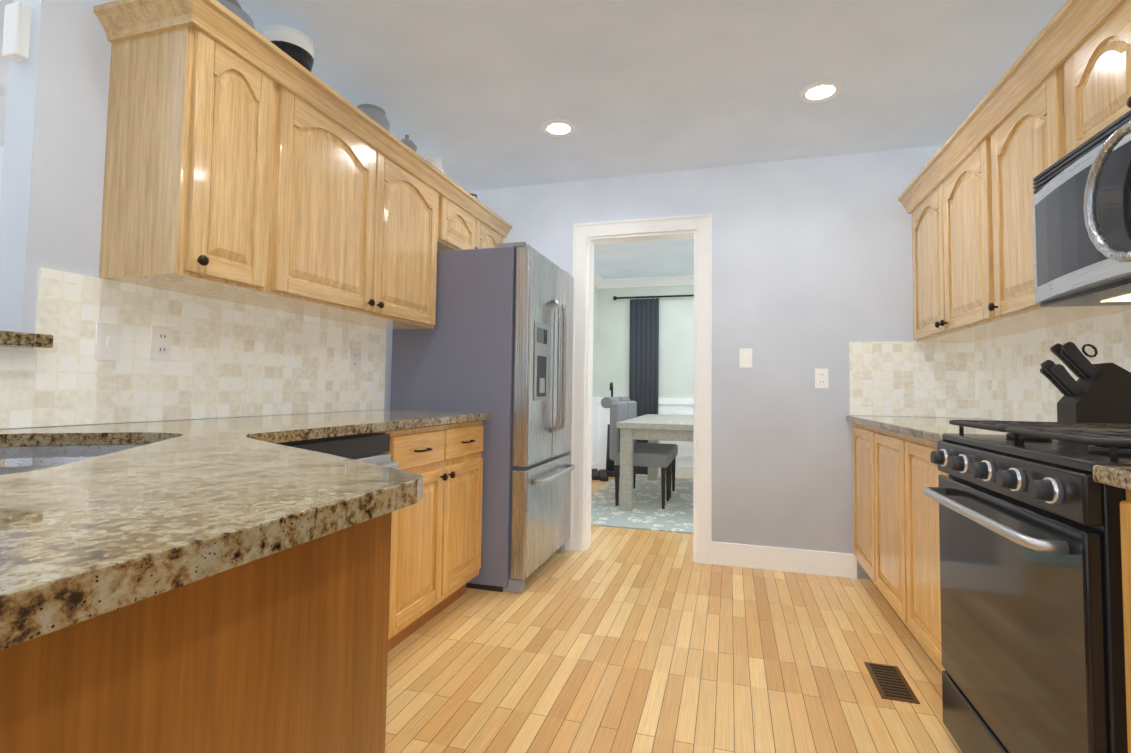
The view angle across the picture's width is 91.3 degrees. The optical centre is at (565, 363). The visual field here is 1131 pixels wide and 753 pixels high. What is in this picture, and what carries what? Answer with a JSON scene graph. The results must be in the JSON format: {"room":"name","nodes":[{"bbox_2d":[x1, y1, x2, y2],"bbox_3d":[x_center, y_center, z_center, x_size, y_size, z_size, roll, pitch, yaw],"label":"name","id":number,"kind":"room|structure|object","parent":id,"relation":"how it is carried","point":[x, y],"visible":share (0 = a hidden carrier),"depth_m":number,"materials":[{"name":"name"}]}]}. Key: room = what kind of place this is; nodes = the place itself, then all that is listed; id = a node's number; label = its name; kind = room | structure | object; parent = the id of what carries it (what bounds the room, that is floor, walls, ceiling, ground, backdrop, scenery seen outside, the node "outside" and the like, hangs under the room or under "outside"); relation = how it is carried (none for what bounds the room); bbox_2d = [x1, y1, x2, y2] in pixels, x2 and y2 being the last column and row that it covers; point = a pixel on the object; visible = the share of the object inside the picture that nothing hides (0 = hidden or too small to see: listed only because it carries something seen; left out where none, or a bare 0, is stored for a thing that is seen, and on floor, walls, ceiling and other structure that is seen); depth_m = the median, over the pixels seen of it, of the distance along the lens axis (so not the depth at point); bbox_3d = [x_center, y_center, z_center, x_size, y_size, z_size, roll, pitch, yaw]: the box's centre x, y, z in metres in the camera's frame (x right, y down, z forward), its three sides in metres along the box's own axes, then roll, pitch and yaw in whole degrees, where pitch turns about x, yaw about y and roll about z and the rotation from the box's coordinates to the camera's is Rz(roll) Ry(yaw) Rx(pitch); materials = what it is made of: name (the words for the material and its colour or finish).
{"room":"kitchen","nodes":[
{"label":"kitchen","id":0,"kind":"room"},
{"bbox_2d":[0,146,3,195],"bbox_3d":[-4.060,-1.346,3.652,5.970,5.000,0.280,0,-3,17],"label":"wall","id":1,"kind":"structure","parent":0,"point":[1,155],"depth_m":3.27,"materials":[{"name":"paint"}]},
{"bbox_2d":[0,0,391,428],"bbox_3d":[-1.147,-0.066,2.766,0.120,2.440,2.630,0,-3,17],"label":"wall","id":2,"kind":"structure","parent":0,"point":[52,181],"depth_m":1.56,"materials":[{"name":"paint"}]},
{"bbox_2d":[2,2,31,61],"bbox_3d":[-1.518,-0.916,1.530,0.065,0.150,0.031,0,-3,17],"label":"sensor","id":3,"kind":"object","parent":2,"relation":"attached to","point":[16,32],"visible":1,"depth_m":1.52,"materials":[{"name":"white plastic"}]},
{"bbox_2d":[0,267,385,428],"bbox_3d":[-1.367,-0.031,1.801,0.009,0.438,2.600,0,-3,17],"label":"backsplash","id":4,"kind":"structure","parent":2,"relation":"attached to","point":[231,359],"depth_m":1.90,"materials":[{"name":"tile"}]},
{"bbox_2d":[94,322,121,360],"bbox_3d":[-1.390,-0.066,1.685,0.012,0.116,0.072,0,-3,17],"label":"light switch","id":5,"kind":"object","parent":4,"relation":"attached to","point":[107,341],"visible":1,"depth_m":1.68,"materials":[{"name":"white plastic"}]},
{"bbox_2d":[150,325,172,360],"bbox_3d":[-1.345,-0.068,1.844,0.008,0.116,0.072,0,-3,17],"label":"electrical outlet","id":6,"kind":"object","parent":4,"relation":"attached to","point":[161,343],"visible":1,"depth_m":1.84,"materials":[{"name":"white plastic"}]},
{"bbox_2d":[349,348,358,370],"bbox_3d":[-1.065,-0.019,2.787,0.008,0.116,0.072,0,-3,17],"label":"electrical outlet","id":7,"kind":"object","parent":4,"relation":"attached to","point":[353,359],"visible":1,"depth_m":2.78,"materials":[{"name":"white plastic"}]},
{"bbox_2d":[99,0,300,303],"bbox_3d":[-1.190,-0.650,1.830,0.328,0.806,0.395,0,-3,17],"label":"upper cabinet","id":8,"kind":"object","parent":2,"relation":"attached to","point":[246,163],"depth_m":1.67,"materials":[{"name":"brown wood"}]},
{"bbox_2d":[246,72,444,329],"bbox_3d":[-1.006,-0.618,2.448,0.328,0.806,1.195,0,-3,17],"label":"upper cabinet","id":9,"kind":"object","parent":2,"relation":"attached to","point":[371,214],"depth_m":2.36,"materials":[{"name":"brown wood"}]},
{"bbox_2d":[217,0,254,28],"bbox_3d":[-1.169,-1.167,1.884,0.270,0.232,0.312,0,-3,17],"label":"teapot","id":10,"kind":"object","parent":9,"relation":"on","point":[234,7],"visible":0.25,"depth_m":1.85,"materials":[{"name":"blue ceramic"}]},
{"bbox_2d":[260,25,316,71],"bbox_3d":[-1.082,-1.149,2.179,0.200,0.225,0.235,0,-3,17],"label":"decorative bowl","id":11,"kind":"object","parent":9,"relation":"on","point":[298,46],"visible":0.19,"depth_m":2.09,"materials":[{"name":"white ceramic"}]},
{"bbox_2d":[357,104,389,131],"bbox_3d":[-0.939,-1.116,2.660,0.176,0.210,0.176,0,-3,17],"label":"crock","id":12,"kind":"object","parent":9,"relation":"on","point":[375,113],"visible":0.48,"depth_m":2.60,"materials":[{"name":"grey ceramic"}]},
{"bbox_2d":[400,135,416,151],"bbox_3d":[-0.855,-1.112,2.942,0.130,0.230,0.160,0,-3,17],"label":"stein","id":13,"kind":"object","parent":9,"relation":"on","point":[408,142],"visible":0.21,"depth_m":2.93,"materials":[{"name":"grey ceramic"}]},
{"bbox_2d":[445,180,484,250],"bbox_3d":[-0.762,-0.816,3.270,0.328,0.326,0.500,0,-3,17],"label":"upper cabinet","id":14,"kind":"object","parent":2,"relation":"attached to","point":[464,218],"depth_m":3.21,"materials":[{"name":"brown wood"}]},
{"bbox_2d":[423,152,444,172],"bbox_3d":[-0.767,-1.092,3.237,0.160,0.221,0.205,0,-3,17],"label":"pitcher","id":15,"kind":"object","parent":14,"relation":"on","point":[437,162],"visible":0.23,"depth_m":3.18,"materials":[{"name":"white ceramic"}]},
{"bbox_2d":[485,208,508,247],"bbox_3d":[-0.652,-0.797,3.638,0.328,0.326,0.501,0,-3,17],"label":"upper cabinet","id":16,"kind":"object","parent":2,"relation":"attached to","point":[495,230],"depth_m":3.63,"materials":[{"name":"brown wood"}]},
{"bbox_2d":[467,191,476,198],"bbox_3d":[-0.642,-1.045,3.656,0.098,0.170,0.134,0,-3,17],"label":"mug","id":17,"kind":"object","parent":16,"relation":"on","point":[474,194],"visible":0.12,"depth_m":3.64,"materials":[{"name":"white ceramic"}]},
{"bbox_2d":[0,0,1067,278],"bbox_3d":[-1.677,-1.325,3.193,10.600,0.100,8.940,0,-3,17],"label":"ceiling","id":18,"kind":"structure","parent":0,"point":[475,95],"depth_m":2.46,"materials":[{"name":"paint"}]},
{"bbox_2d":[541,119,576,136],"bbox_3d":[-0.035,-1.258,2.962,0.194,0.007,0.194,0,-3,17],"label":"recessed light","id":19,"kind":"object","parent":18,"relation":"in","point":[559,128],"visible":1,"depth_m":2.96,"materials":[{"name":"white"}]},
{"bbox_2d":[798,80,842,102],"bbox_3d":[1.183,-1.260,2.568,0.194,0.007,0.194,0,-3,17],"label":"recessed light","id":20,"kind":"object","parent":18,"relation":"in","point":[821,91],"visible":1,"depth_m":2.56,"materials":[{"name":"white"}]},
{"bbox_2d":[592,285,693,398],"bbox_3d":[1.438,-0.001,3.371,4.730,2.440,0.005,0,-3,17],"label":"wall","id":21,"kind":"structure","parent":0,"point":[611,334],"depth_m":3.63,"materials":[{"name":"white paint"}]},
{"bbox_2d":[592,271,603,469],"bbox_3d":[-0.040,0.076,5.433,0.120,2.440,3.120,0,-3,17],"label":"trim","id":22,"kind":"structure","parent":21,"relation":"attached to","point":[597,409],"depth_m":6.94,"materials":[{"name":"white wood"}]},
{"bbox_2d":[602,275,693,477],"bbox_3d":[2.454,0.156,6.384,4.300,2.440,0.090,0,-3,17],"label":"trim","id":23,"kind":"structure","parent":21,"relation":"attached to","point":[666,406],"depth_m":6.75,"materials":[{"name":"white wood"}]},
{"bbox_2d":[613,294,693,474],"bbox_3d":[1.829,0.251,6.554,2.595,2.210,0.056,0,-3,17],"label":"curtain","id":24,"kind":"object","parent":21,"relation":"hanging from","point":[644,360],"visible":0.73,"depth_m":6.82,"materials":[{"name":"grey fabric"}]},
{"bbox_2d":[385,475,961,752],"bbox_3d":[-1.713,1.192,3.073,10.600,0.060,8.940,0,-3,17],"label":"floor","id":25,"kind":"structure","parent":0,"point":[616,640],"depth_m":2.10,"materials":[{"name":"brown wood"}]},
{"bbox_2d":[0,610,389,752],"bbox_3d":[-0.705,0.720,0.534,0.780,0.670,0.605,0,-3,17],"label":"base cabinet","id":26,"kind":"object","parent":25,"relation":"on","point":[141,681],"depth_m":0.47,"materials":[{"name":"brown wood"}]},
{"bbox_2d":[248,482,482,649],"bbox_3d":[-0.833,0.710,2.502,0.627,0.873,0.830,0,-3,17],"label":"base cabinet","id":27,"kind":"object","parent":25,"relation":"on","point":[375,585],"depth_m":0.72,"materials":[{"name":"brown wood"}]},
{"bbox_2d":[0,410,490,657],"bbox_3d":[-0.693,0.205,1.578,1.422,0.032,2.580,0,-3,17],"label":"countertop","id":28,"kind":"structure","parent":27,"relation":"on","point":[99,522],"depth_m":0.63,"materials":[{"name":"beige stone"}]},
{"bbox_2d":[275,433,397,468],"bbox_3d":[-1.009,0.666,1.800,0.675,0.850,0.610,0,-3,17],"label":"dishwasher","id":29,"kind":"object","parent":27,"relation":"in","point":[371,448],"visible":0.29,"depth_m":1.86,"materials":[{"name":"grey plastic"}]},
{"bbox_2d":[390,242,575,592],"bbox_3d":[-0.431,0.288,3.324,0.874,1.805,0.840,0,-3,17],"label":"refrigerator","id":30,"kind":"object","parent":25,"relation":"on","point":[496,342],"visible":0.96,"depth_m":2.93,"materials":[{"name":"grey metal"}]},
{"bbox_2d":[591,469,607,480],"bbox_3d":[0.394,1.305,6.489,0.186,0.098,0.345,1,-3,-3],"label":"shoes","id":31,"kind":"object","parent":25,"relation":"on","point":[600,475],"visible":0.92,"depth_m":6.41,"materials":[{"name":"black leather"}]},
{"bbox_2d":[601,382,614,476],"bbox_3d":[0.551,0.797,6.753,0.260,1.142,0.175,0,-3,17],"label":"vacuum","id":32,"kind":"object","parent":25,"relation":"on","point":[610,468],"visible":0.5,"depth_m":6.71,"materials":[{"name":"grey plastic"}]},
{"bbox_2d":[591,476,692,533],"bbox_3d":[1.625,1.301,5.141,2.780,0.012,2.530,0,-3,17],"label":"dining rug","id":33,"kind":"object","parent":25,"relation":"on","point":[649,513],"visible":0.07,"depth_m":4.82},
{"bbox_2d":[601,397,672,508],"bbox_3d":[0.665,0.797,5.103,0.600,0.964,0.460,0,-3,17],"label":"dining chair","id":34,"kind":"object","parent":33,"relation":"on","point":[649,457],"visible":0.77,"depth_m":4.94,"materials":[{"name":"grey fabric"}]},
{"bbox_2d":[619,396,677,497],"bbox_3d":[0.816,0.823,5.610,0.600,0.964,0.460,0,-3,17],"label":"dining chair","id":35,"kind":"object","parent":33,"relation":"on","point":[632,409],"visible":0.4,"depth_m":5.61,"materials":[{"name":"grey fabric"}]},
{"bbox_2d":[616,414,693,510],"bbox_3d":[1.185,0.928,5.484,1.020,0.752,1.860,0,-3,17],"label":"dining table","id":36,"kind":"object","parent":33,"relation":"on","point":[652,428],"visible":0.62,"depth_m":4.74,"materials":[{"name":"grey wood"}]},
{"bbox_2d":[853,423,868,575],"bbox_3d":[1.844,0.761,2.788,0.612,0.872,0.556,0,-3,17],"label":"base cabinet","id":37,"kind":"object","parent":25,"relation":"on","point":[860,512],"depth_m":2.96,"materials":[{"name":"brown wood"}]},
{"bbox_2d":[865,425,896,613],"bbox_3d":[1.712,0.738,2.344,0.612,0.872,0.609,0,-3,17],"label":"base cabinet","id":38,"kind":"object","parent":25,"relation":"on","point":[896,531],"depth_m":2.54,"materials":[{"name":"brown wood"}]},
{"bbox_2d":[864,662,919,703],"bbox_3d":[1.173,1.148,1.998,0.115,0.006,0.260,0,-3,17],"label":"floor vent","id":39,"kind":"object","parent":25,"relation":"in","point":[890,682],"visible":1,"depth_m":1.98,"materials":[{"name":"brown metal"}]},
{"bbox_2d":[893,432,948,672],"bbox_3d":[1.580,0.715,1.902,0.612,0.872,0.556,0,-3,17],"label":"base cabinet","id":40,"kind":"object","parent":25,"relation":"on","point":[916,514],"depth_m":2.06,"materials":[{"name":"brown wood"}]},
{"bbox_2d":[924,420,1130,752],"bbox_3d":[1.339,0.537,1.291,0.710,1.165,0.762,0,-3,17],"label":"stove","id":41,"kind":"object","parent":25,"relation":"on","point":[1032,633],"visible":1,"depth_m":1.22,"materials":[{"name":"black metal"}]},
{"bbox_2d":[1120,490,1130,752],"bbox_3d":[1.252,0.658,0.799,0.612,0.872,0.211,0,-3,17],"label":"base cabinet","id":42,"kind":"object","parent":25,"relation":"on","point":[1125,506],"depth_m":0.97,"materials":[{"name":"brown wood"}]},
{"bbox_2d":[846,415,1130,490],"bbox_3d":[1.214,0.191,0.722,0.642,0.032,4.927,0,-3,17],"label":"countertop","id":43,"kind":"structure","parent":42,"relation":"on","point":[933,429],"depth_m":2.02,"materials":[{"name":"stone"}]},
{"bbox_2d":[1040,342,1130,423],"bbox_3d":[1.722,0.082,1.848,0.216,0.305,0.110,0,-3,17],"label":"knife block","id":44,"kind":"object","parent":43,"relation":"on","point":[1098,393],"visible":1,"depth_m":1.80,"materials":[{"name":"black wood"}]},
{"bbox_2d":[472,145,952,579],"bbox_3d":[0.759,-0.004,3.507,3.110,2.440,0.120,0,-3,17],"label":"wall","id":45,"kind":"structure","parent":0,"point":[811,265],"depth_m":3.29,"materials":[{"name":"paint"}]},
{"bbox_2d":[565,540,568,549],"bbox_3d":[-0.368,1.144,3.712,0.835,0.135,0.016,0,-3,17],"label":"baseboard","id":46,"kind":"structure","parent":45,"relation":"attached to","point":[567,543],"depth_m":3.59,"materials":[{"name":"white wood"}]},
{"bbox_2d":[569,214,711,564],"bbox_3d":[0.485,0.144,3.570,0.892,2.141,0.151,0,-3,17],"label":"door frame","id":47,"kind":"structure","parent":45,"relation":"attached to","point":[587,237],"depth_m":3.56,"materials":[{"name":"white wood"}]},
{"bbox_2d":[740,349,751,367],"bbox_3d":[1.090,-0.033,3.341,0.072,0.116,0.012,0,-3,17],"label":"light switch","id":48,"kind":"object","parent":45,"relation":"attached to","point":[745,358],"visible":1,"depth_m":3.34,"materials":[{"name":"white plastic"}]},
{"bbox_2d":[711,541,856,578],"bbox_3d":[1.259,1.143,3.228,0.798,0.135,0.016,0,-3,17],"label":"baseboard","id":49,"kind":"structure","parent":45,"relation":"attached to","point":[826,563],"depth_m":3.21,"materials":[{"name":"white wood"}]},
{"bbox_2d":[815,369,828,388],"bbox_3d":[1.492,0.087,3.218,0.072,0.116,0.008,0,-3,17],"label":"electrical outlet","id":50,"kind":"object","parent":45,"relation":"attached to","point":[821,378],"visible":1,"depth_m":3.22,"materials":[{"name":"white plastic"}]},
{"bbox_3d":[-1.935,0.453,0.117,0.120,1.130,2.840,0,-3,17],"label":"wall","id":51,"kind":"structure","parent":0,"visible":0},
{"bbox_2d":[0,330,52,347],"bbox_3d":[-1.670,-0.085,1.061,0.290,0.036,1.005,0,-3,17],"label":"granite bar ledge","id":52,"kind":"object","parent":51,"relation":"on","point":[19,339],"visible":1,"depth_m":1.44,"materials":[{"name":"brown stone"}]},
{"bbox_3d":[1.528,-0.140,0.429,0.120,2.440,5.590,0,-3,17],"label":"wall","id":53,"kind":"structure","parent":0,"visible":0},
{"bbox_2d":[906,128,1057,341],"bbox_3d":[1.950,-0.524,2.597,0.303,0.764,0.984,0,-3,17],"label":"upper cabinet","id":54,"kind":"object","parent":53,"relation":"attached to","point":[949,245],"depth_m":2.56,"materials":[{"name":"brown wood"}]},
{"bbox_2d":[849,310,1130,421],"bbox_3d":[1.213,-0.039,0.673,0.622,0.418,5.050,0,-3,17],"label":"backsplash","id":55,"kind":"structure","parent":53,"relation":"attached to","point":[1002,378],"depth_m":2.96,"materials":[{"name":"tile"}]},
{"bbox_2d":[982,52,1130,323],"bbox_3d":[1.740,-0.560,1.891,0.303,0.764,0.492,0,-3,17],"label":"upper cabinet","id":56,"kind":"object","parent":53,"relation":"attached to","point":[1020,141],"depth_m":1.97,"materials":[{"name":"brown wood"}]},
{"bbox_2d":[1054,0,1130,159],"bbox_3d":[1.563,-0.788,1.294,0.303,0.370,0.766,0,-3,17],"label":"upper cabinet","id":57,"kind":"object","parent":53,"relation":"attached to","point":[1060,89],"depth_m":1.55,"materials":[{"name":"brown wood"}]},
{"bbox_2d":[1032,110,1130,306],"bbox_3d":[1.470,-0.394,1.300,0.462,0.412,0.756,0,-3,17],"label":"over-the-range microwave","id":58,"kind":"object","parent":57,"relation":"attached to","point":[1081,199],"visible":1,"depth_m":1.41,"materials":[{"name":"silver metal"}]}
]}

